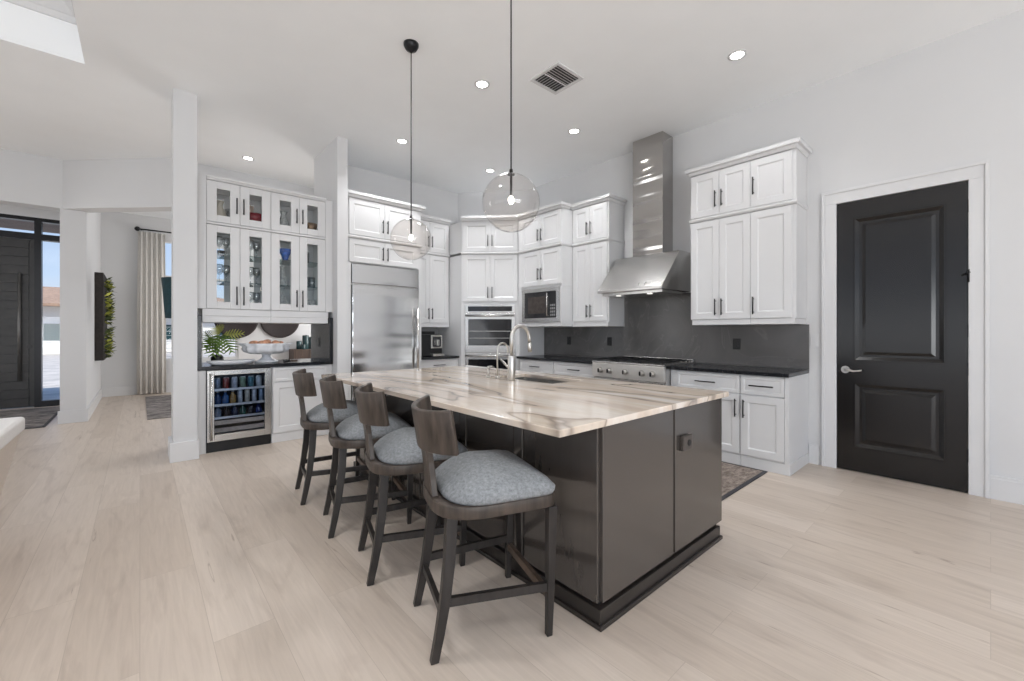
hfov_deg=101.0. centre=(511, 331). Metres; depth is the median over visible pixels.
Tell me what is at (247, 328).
disc
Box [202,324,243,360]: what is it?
arrangement
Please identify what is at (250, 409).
bottle
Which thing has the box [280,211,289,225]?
decanter
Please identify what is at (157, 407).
rug
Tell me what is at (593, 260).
upper cabinet
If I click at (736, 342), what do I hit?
wall outlet
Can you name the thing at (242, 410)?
bottle
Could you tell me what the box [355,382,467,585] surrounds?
counter stool
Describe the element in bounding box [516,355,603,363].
countertop
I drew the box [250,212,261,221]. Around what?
bowl
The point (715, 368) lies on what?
countertop
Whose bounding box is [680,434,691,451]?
island outlet
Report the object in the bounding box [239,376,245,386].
beverage can
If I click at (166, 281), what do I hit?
floor lamp
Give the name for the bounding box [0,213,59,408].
door
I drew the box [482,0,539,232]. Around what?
pendant light
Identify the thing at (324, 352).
stone
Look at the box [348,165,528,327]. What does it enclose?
wall
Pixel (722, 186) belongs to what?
upper cabinet
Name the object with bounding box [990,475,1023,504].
baseboard
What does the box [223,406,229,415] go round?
bottle
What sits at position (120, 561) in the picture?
floor
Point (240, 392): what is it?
beverage can
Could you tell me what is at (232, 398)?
bottle
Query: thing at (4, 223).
soffit
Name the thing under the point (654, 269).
range hood
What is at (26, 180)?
wall
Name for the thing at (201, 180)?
strip
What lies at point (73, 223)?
column hall
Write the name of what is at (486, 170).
recessed light
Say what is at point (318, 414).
seat cushion
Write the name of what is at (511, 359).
faucet
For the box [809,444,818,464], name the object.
baseboard
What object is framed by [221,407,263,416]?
shelf
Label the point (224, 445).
grille
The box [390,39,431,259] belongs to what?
pendant light
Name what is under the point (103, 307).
frame
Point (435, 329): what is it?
backsplash
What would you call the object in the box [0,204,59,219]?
wall
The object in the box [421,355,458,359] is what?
countertop
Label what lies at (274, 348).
basin
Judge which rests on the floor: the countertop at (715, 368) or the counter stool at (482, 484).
the counter stool at (482, 484)
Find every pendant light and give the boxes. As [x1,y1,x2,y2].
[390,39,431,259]
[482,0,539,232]
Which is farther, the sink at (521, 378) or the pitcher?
the pitcher
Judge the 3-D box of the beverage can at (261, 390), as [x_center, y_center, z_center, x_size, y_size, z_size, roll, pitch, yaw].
[-2.865,0.707,4.820,0.048,0.144,0.048,0,0,-41]
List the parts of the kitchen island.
panel, panel, panel, panel, board, shoe moulding, panel, panel, panel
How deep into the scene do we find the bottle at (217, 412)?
4.54 m
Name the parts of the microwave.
door, control panel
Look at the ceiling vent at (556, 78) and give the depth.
3.96 m
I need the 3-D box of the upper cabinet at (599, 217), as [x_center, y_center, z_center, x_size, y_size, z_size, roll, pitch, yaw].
[1.169,-1.493,5.745,0.402,0.544,0.651,0,0,-41]
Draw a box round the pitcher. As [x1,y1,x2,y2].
[217,200,225,215]
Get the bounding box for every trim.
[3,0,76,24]
[822,160,989,498]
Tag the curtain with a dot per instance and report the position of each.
(151, 320)
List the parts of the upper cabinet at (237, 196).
door, door, handle, crown moulding, handle, door, door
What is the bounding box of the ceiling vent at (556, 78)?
[529,61,583,94]
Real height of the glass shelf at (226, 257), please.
0.008 m
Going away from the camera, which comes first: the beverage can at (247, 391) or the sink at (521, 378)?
the sink at (521, 378)
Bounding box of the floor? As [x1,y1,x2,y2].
[0,392,1023,680]
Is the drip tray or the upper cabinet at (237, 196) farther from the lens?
the drip tray
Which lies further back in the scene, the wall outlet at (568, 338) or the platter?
the wall outlet at (568, 338)
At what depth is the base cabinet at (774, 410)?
3.86 m
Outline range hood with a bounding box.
[598,131,689,298]
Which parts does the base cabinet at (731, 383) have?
drawer, door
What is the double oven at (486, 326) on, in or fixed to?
in the tall cabinet at (475, 278)
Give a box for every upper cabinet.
[198,221,270,322]
[206,174,271,229]
[270,230,327,323]
[271,187,325,237]
[348,189,425,244]
[421,214,450,254]
[421,251,449,326]
[449,215,518,257]
[516,201,572,250]
[518,242,572,326]
[570,194,626,243]
[572,237,624,326]
[685,152,750,219]
[689,208,753,324]
[749,137,811,207]
[750,199,808,324]
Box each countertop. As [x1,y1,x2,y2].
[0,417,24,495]
[202,358,328,369]
[321,365,728,437]
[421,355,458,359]
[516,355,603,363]
[669,363,808,377]
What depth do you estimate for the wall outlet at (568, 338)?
6.36 m
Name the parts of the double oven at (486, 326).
handle, handle, oven door, oven door, control panel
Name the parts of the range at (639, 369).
control panel, oven door, trim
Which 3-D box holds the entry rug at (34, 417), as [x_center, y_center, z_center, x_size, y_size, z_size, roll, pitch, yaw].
[-7.541,1.264,5.870,1.650,0.009,2.120,0,0,-41]
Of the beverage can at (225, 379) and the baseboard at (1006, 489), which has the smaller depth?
the baseboard at (1006, 489)
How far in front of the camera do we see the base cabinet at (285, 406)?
4.92 m
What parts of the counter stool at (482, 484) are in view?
leg, backrest, leg, seat frame, leg, leg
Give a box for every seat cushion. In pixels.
[306,400,357,422]
[336,412,411,439]
[374,427,467,464]
[435,450,554,505]
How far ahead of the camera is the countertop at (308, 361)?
4.82 m
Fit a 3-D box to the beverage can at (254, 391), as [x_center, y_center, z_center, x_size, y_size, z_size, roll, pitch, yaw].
[-2.916,0.707,4.775,0.048,0.144,0.048,0,0,-41]
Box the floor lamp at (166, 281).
[161,277,197,407]
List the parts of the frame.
frame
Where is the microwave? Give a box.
[522,286,559,321]
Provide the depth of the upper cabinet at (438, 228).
6.53 m
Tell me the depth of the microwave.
6.01 m
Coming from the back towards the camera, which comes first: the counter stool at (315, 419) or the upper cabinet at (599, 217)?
the upper cabinet at (599, 217)
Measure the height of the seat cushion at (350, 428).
0.120 m
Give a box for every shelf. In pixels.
[214,386,263,391]
[214,395,263,404]
[214,400,263,406]
[214,412,263,419]
[214,414,263,425]
[214,420,263,432]
[217,253,261,262]
[217,282,261,287]
[220,382,263,388]
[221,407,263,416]
[280,260,316,267]
[280,286,316,290]
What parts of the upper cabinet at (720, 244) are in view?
door, rail moulding, handle, light rail, door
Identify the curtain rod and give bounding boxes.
[134,226,252,244]
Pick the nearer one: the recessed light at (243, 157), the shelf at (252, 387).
the shelf at (252, 387)
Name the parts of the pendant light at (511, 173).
globe, cord, bulb, stem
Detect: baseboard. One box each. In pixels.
[58,384,170,423]
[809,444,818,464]
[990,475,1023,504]
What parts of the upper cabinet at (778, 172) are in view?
door, crown moulding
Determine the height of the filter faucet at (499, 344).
0.292 m
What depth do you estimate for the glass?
4.96 m
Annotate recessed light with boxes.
[242,156,253,160]
[396,138,407,143]
[474,79,489,88]
[485,169,494,172]
[568,128,580,133]
[727,49,746,60]
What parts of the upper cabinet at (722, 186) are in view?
door, crown moulding, handle, door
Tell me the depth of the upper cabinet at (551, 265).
5.91 m
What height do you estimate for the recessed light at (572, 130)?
0.008 m
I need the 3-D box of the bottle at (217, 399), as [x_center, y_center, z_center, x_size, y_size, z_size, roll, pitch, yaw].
[-3.171,0.712,4.550,0.062,0.135,0.062,0,0,-41]
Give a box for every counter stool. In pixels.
[292,368,368,504]
[319,374,412,538]
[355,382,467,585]
[411,395,556,664]
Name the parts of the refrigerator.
grille panel, handle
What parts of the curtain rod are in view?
rod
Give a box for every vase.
[296,341,301,348]
[302,335,308,348]
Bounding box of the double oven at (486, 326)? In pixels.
[465,305,514,368]
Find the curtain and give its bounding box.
[137,231,165,394]
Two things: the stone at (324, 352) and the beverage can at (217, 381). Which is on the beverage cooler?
the beverage can at (217, 381)
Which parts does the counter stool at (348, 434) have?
leg, backrest, leg, seat frame, leg, leg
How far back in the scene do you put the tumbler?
5.20 m
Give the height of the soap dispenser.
0.096 m
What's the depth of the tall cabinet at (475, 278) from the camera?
6.46 m
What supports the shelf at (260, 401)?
attached to the beverage cooler
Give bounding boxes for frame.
[94,272,115,360]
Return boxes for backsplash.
[421,327,437,333]
[544,293,808,368]
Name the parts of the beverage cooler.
handle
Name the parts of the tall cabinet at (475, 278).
door, rail moulding, door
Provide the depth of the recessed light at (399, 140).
5.25 m
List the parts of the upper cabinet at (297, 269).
door, door, handle, rail moulding, light rail, door, handle, door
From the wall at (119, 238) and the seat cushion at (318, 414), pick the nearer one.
the seat cushion at (318, 414)
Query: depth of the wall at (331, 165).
5.18 m
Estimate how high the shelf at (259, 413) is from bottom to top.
0.024 m
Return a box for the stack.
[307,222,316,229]
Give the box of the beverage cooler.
[206,367,270,452]
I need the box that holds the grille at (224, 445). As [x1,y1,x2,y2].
[206,434,270,452]
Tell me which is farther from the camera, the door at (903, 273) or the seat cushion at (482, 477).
the door at (903, 273)
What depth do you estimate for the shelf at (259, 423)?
4.71 m
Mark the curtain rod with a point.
(136, 228)
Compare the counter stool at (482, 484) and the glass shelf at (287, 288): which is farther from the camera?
the glass shelf at (287, 288)
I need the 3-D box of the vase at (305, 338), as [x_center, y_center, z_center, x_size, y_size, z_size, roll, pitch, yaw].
[-5.066,0.249,10.358,0.150,0.340,0.150,0,0,-41]
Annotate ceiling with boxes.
[0,0,1023,218]
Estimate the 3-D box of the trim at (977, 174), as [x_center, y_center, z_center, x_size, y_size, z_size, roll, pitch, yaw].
[3.296,-0.021,3.616,0.032,2.583,1.057,0,0,-41]
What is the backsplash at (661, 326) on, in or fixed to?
attached to the wall at (957, 99)
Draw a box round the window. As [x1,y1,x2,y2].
[165,240,237,360]
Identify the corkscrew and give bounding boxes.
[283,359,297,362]
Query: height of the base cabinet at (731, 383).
0.868 m
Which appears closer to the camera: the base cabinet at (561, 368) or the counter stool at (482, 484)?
the counter stool at (482, 484)
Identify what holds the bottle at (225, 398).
on the beverage cooler
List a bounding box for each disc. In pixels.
[214,323,257,337]
[260,323,298,337]
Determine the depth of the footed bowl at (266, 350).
4.87 m
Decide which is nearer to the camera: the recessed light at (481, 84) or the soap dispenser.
the soap dispenser
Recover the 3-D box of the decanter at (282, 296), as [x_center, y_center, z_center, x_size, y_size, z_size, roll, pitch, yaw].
[-2.745,-0.396,5.019,0.120,0.264,0.120,0,0,-41]
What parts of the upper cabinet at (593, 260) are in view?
door, light rail, rail moulding, door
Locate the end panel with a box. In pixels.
[197,370,205,454]
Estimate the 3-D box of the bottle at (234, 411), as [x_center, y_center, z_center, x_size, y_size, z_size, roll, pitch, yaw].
[-3.062,0.858,4.659,0.066,0.112,0.066,0,0,-41]
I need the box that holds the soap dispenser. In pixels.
[486,366,493,377]
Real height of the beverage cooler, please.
0.865 m
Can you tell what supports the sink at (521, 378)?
in the island countertop at (575, 405)
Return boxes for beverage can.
[214,378,220,388]
[223,377,228,387]
[231,377,237,387]
[238,389,242,401]
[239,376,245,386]
[245,389,249,401]
[248,376,253,386]
[252,388,256,400]
[256,375,261,385]
[259,388,263,399]
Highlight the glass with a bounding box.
[280,248,290,260]
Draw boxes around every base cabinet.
[271,364,331,442]
[421,358,457,367]
[520,359,553,373]
[554,361,593,377]
[671,370,740,464]
[741,373,808,475]
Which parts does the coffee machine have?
frame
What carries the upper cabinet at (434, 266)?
attached to the wall at (439, 203)
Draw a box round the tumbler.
[309,300,314,304]
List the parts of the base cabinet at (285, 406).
door, drawer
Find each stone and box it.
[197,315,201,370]
[311,318,332,363]
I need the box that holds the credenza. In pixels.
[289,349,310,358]
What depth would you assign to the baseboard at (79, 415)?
6.66 m
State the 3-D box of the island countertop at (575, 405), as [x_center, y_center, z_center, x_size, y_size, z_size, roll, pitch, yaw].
[-0.161,0.389,3.180,1.571,0.030,2.816,0,0,-41]
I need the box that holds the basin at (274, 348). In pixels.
[238,342,292,353]
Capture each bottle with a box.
[214,392,220,404]
[214,407,220,416]
[222,391,228,403]
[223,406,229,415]
[229,390,235,402]
[231,405,237,414]
[239,404,245,413]
[247,404,253,412]
[255,403,261,412]
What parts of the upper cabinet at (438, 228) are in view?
door, crown moulding, door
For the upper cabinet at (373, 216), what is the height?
0.544 m
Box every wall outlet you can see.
[567,337,570,344]
[607,337,611,345]
[733,339,739,348]
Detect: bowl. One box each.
[238,342,292,362]
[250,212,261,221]
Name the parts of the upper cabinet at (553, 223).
door, crown moulding, door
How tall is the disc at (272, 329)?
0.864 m
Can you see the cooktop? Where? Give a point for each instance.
(617, 363)
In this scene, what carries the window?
in the wall at (119, 238)
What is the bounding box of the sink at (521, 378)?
[515,377,562,383]
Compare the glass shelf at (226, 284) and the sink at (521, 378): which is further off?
the glass shelf at (226, 284)
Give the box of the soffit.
[0,219,59,233]
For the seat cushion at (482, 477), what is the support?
on the counter stool at (482, 484)
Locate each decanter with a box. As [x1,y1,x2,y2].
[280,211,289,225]
[280,266,286,285]
[280,287,286,303]
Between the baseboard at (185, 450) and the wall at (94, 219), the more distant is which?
the wall at (94, 219)
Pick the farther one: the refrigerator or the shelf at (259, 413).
the refrigerator
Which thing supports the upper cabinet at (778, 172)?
attached to the wall at (957, 99)
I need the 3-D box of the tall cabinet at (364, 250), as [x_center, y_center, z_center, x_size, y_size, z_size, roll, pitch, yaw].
[-1.895,0.025,5.867,1.056,2.490,0.782,0,0,-41]
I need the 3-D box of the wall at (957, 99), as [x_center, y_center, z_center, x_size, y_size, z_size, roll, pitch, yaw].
[1.520,-0.555,5.806,0.200,3.650,16.700,0,0,-41]
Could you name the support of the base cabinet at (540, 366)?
on the floor
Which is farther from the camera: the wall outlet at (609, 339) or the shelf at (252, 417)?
the wall outlet at (609, 339)
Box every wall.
[0,149,313,216]
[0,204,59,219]
[88,213,100,405]
[101,212,310,387]
[314,136,347,399]
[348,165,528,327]
[529,9,1023,479]
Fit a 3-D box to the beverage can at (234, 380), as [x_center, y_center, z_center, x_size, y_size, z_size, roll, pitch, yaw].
[-3.058,0.554,4.650,0.062,0.119,0.062,0,0,-41]
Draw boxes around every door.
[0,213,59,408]
[837,181,970,492]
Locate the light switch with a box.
[810,334,818,346]
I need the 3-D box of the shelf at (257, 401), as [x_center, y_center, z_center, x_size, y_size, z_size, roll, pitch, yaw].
[-3.168,0.784,4.833,0.552,0.008,0.500,0,0,-41]
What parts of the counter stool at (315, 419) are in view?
leg, backrest, leg, seat frame, leg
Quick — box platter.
[206,359,255,364]
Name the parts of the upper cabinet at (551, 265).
door, rail moulding, door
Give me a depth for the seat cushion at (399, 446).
2.22 m
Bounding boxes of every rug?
[0,406,59,428]
[145,395,170,419]
[722,461,767,500]
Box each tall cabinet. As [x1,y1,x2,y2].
[348,234,422,399]
[438,251,543,370]
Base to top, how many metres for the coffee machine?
0.375 m
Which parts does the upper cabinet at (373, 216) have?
door, crown moulding, door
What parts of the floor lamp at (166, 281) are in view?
lamp shade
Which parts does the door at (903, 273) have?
lever handle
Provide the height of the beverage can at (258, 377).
0.119 m
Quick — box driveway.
[9,350,234,408]
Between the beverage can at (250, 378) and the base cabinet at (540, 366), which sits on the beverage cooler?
the beverage can at (250, 378)
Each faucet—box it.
[495,342,508,378]
[500,324,531,380]
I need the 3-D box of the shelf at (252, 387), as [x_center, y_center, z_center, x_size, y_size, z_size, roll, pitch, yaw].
[-2.997,0.621,4.639,0.552,0.024,0.014,0,0,-41]
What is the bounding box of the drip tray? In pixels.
[431,353,443,355]
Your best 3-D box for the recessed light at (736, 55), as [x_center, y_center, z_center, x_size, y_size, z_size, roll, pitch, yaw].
[1.934,-2.376,3.625,0.150,0.008,0.150,0,0,-41]
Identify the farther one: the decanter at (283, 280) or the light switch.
the decanter at (283, 280)
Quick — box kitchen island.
[353,377,722,631]
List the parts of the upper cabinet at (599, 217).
door, crown moulding, door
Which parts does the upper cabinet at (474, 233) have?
door, crown moulding, door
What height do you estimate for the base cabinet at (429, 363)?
0.868 m
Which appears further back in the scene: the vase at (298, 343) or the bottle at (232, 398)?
the vase at (298, 343)
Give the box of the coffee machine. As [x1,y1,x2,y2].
[421,331,443,356]
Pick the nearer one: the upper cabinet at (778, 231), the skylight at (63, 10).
the skylight at (63, 10)
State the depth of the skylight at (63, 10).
3.57 m
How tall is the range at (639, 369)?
0.955 m
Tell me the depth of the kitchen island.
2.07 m
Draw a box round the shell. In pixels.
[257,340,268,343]
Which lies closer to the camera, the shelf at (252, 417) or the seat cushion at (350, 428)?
the seat cushion at (350, 428)
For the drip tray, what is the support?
on the coffee machine
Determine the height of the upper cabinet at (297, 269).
1.052 m
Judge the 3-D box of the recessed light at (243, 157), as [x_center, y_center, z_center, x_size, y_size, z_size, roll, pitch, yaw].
[-3.609,-2.376,5.773,0.150,0.008,0.150,0,0,-41]
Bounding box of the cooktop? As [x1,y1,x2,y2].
[592,360,695,366]
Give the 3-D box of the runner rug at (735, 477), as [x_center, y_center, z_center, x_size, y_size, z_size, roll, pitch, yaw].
[1.117,1.264,4.375,1.062,0.009,2.415,0,0,-41]
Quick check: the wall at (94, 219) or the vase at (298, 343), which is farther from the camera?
the vase at (298, 343)
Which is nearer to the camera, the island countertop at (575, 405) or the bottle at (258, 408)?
the island countertop at (575, 405)
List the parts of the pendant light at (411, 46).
stem, globe, cord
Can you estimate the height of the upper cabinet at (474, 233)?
0.544 m
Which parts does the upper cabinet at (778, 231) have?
door, light rail, rail moulding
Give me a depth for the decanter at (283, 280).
5.00 m
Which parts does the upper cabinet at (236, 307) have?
door, door, light rail, handle, rail moulding, handle, door, door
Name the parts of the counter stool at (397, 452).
leg, backrest, leg, seat frame, leg, leg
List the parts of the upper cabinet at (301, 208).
door, door, crown moulding, door, door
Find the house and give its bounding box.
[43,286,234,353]
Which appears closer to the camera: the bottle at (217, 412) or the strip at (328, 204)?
the bottle at (217, 412)
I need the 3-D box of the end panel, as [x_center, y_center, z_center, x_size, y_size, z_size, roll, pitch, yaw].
[-3.450,0.836,4.632,0.080,0.868,0.688,0,0,-41]
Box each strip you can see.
[197,175,205,309]
[325,200,332,312]
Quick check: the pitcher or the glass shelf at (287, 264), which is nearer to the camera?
the pitcher
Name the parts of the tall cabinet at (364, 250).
door, rail moulding, door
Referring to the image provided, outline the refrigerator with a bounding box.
[351,263,418,400]
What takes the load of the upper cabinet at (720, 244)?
attached to the wall at (957, 99)
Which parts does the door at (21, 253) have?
bar handle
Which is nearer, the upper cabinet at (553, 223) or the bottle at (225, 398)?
the bottle at (225, 398)
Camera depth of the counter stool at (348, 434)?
2.69 m
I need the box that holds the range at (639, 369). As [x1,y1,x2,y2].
[592,356,695,385]
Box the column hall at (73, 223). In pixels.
[60,208,87,410]
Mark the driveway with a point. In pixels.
(51, 362)
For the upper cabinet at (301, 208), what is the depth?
5.00 m
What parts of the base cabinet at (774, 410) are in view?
handle, handle, drawer, door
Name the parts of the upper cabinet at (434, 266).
door, light rail, rail moulding, door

